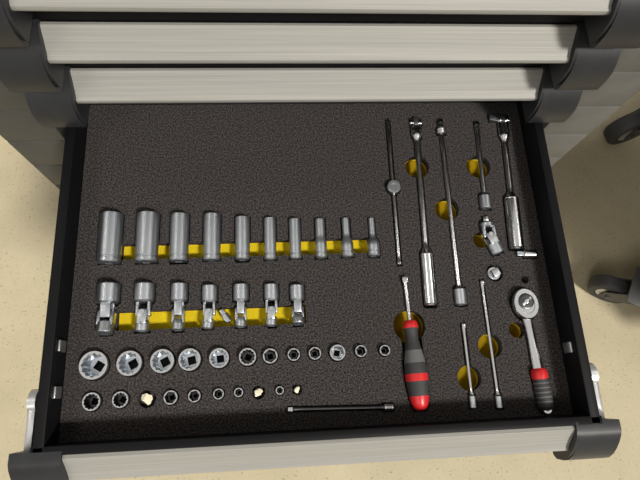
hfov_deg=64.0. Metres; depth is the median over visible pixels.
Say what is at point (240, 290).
socket
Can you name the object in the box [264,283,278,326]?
socket
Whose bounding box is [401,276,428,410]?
screwdriver
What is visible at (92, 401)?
socket
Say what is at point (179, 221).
socket
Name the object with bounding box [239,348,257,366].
socket
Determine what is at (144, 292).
socket
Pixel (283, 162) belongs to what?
tray
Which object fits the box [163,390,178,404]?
socket
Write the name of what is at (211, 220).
socket
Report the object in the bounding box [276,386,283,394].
socket
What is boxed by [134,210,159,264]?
socket
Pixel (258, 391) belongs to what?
paper scrap
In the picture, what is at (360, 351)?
socket
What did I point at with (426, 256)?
bar
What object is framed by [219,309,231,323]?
adapter
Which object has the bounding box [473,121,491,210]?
bar
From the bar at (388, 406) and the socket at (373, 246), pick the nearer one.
the bar at (388, 406)
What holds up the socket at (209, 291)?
on the tray
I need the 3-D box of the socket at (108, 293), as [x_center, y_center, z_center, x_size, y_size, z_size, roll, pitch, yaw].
[-0.236,0.077,0.568,0.025,0.026,0.058,-2,73,-4]
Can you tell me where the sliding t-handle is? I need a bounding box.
[386,119,401,264]
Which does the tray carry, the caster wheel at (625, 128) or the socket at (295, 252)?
the socket at (295, 252)
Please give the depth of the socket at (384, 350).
0.58 m
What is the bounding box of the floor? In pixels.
[0,90,639,479]
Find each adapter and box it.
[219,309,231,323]
[486,267,500,280]
[516,250,536,258]
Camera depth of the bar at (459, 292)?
0.63 m
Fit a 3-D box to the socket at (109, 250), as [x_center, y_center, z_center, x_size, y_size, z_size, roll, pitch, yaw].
[-0.242,-0.002,0.592,0.026,0.026,0.060,-2,73,-4]
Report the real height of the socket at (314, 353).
0.025 m
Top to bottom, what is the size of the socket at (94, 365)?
0.028 m
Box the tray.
[58,102,572,442]
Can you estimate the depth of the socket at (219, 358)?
0.57 m
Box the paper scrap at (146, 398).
[141,393,152,404]
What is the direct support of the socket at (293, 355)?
on the tray
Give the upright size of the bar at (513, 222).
0.019 m
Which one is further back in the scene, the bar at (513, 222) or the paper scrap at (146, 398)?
the bar at (513, 222)
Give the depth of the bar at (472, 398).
0.57 m
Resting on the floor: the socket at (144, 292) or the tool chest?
the tool chest
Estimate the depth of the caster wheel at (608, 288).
1.26 m
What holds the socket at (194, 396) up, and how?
on the tray
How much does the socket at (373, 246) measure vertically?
0.015 m
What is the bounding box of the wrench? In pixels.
[510,288,553,413]
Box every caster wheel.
[587,266,639,306]
[603,108,639,144]
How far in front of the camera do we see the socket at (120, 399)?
0.55 m
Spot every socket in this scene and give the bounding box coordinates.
[79,351,110,380]
[82,392,102,410]
[96,211,123,264]
[96,282,120,335]
[112,391,129,407]
[116,350,144,376]
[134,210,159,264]
[134,282,155,331]
[150,349,175,373]
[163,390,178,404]
[169,212,189,263]
[170,282,187,331]
[178,348,202,371]
[188,389,201,402]
[201,284,217,329]
[203,212,220,261]
[209,348,230,369]
[213,388,224,399]
[233,283,248,327]
[234,388,243,396]
[235,215,249,261]
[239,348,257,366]
[263,217,276,260]
[263,348,277,364]
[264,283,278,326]
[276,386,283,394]
[287,348,299,361]
[288,218,301,259]
[289,284,304,325]
[308,347,320,360]
[315,218,326,259]
[328,344,345,361]
[341,217,353,258]
[354,345,366,357]
[367,217,379,257]
[378,345,389,356]
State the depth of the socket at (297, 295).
0.58 m
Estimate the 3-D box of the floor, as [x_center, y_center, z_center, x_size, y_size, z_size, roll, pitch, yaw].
[0.220,1.641,0.888,7.800,0.060,6.000,-2,73,-4]
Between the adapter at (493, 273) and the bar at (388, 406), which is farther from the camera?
the adapter at (493, 273)
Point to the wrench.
(524, 304)
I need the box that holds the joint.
[479,216,503,255]
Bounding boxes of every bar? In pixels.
[288,403,393,411]
[409,117,436,306]
[436,119,466,305]
[461,324,476,407]
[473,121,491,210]
[479,281,502,407]
[487,113,524,251]
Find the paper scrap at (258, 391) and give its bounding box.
[254,388,262,396]
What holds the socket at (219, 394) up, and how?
on the tray
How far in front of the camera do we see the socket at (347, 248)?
0.61 m
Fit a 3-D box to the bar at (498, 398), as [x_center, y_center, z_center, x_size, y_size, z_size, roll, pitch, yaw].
[0.195,0.117,0.589,0.008,0.008,0.144,-2,73,-4]
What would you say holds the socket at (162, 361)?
on the tray
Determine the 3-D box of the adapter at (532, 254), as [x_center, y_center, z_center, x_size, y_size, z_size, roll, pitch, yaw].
[0.250,0.017,0.623,0.023,0.010,0.010,2,73,-3]
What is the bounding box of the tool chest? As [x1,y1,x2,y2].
[0,0,639,479]
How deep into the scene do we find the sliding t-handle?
0.63 m
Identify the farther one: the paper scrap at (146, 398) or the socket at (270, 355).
the socket at (270, 355)
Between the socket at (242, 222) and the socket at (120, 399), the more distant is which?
the socket at (242, 222)
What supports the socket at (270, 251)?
on the tray
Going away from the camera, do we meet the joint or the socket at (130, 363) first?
the socket at (130, 363)
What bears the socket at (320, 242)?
on the tray
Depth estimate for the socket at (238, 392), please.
0.56 m
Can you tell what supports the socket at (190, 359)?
on the tray
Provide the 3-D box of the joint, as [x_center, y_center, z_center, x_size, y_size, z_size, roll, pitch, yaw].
[0.207,-0.005,0.627,0.020,0.017,0.050,-15,75,-8]
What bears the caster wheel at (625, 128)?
on the floor
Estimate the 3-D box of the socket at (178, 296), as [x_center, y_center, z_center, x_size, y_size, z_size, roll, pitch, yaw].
[-0.159,0.076,0.577,0.019,0.019,0.054,-2,73,-4]
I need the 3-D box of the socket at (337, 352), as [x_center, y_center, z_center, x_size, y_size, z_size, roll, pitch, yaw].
[0.019,0.129,0.581,0.018,0.025,0.018,10,73,-1]

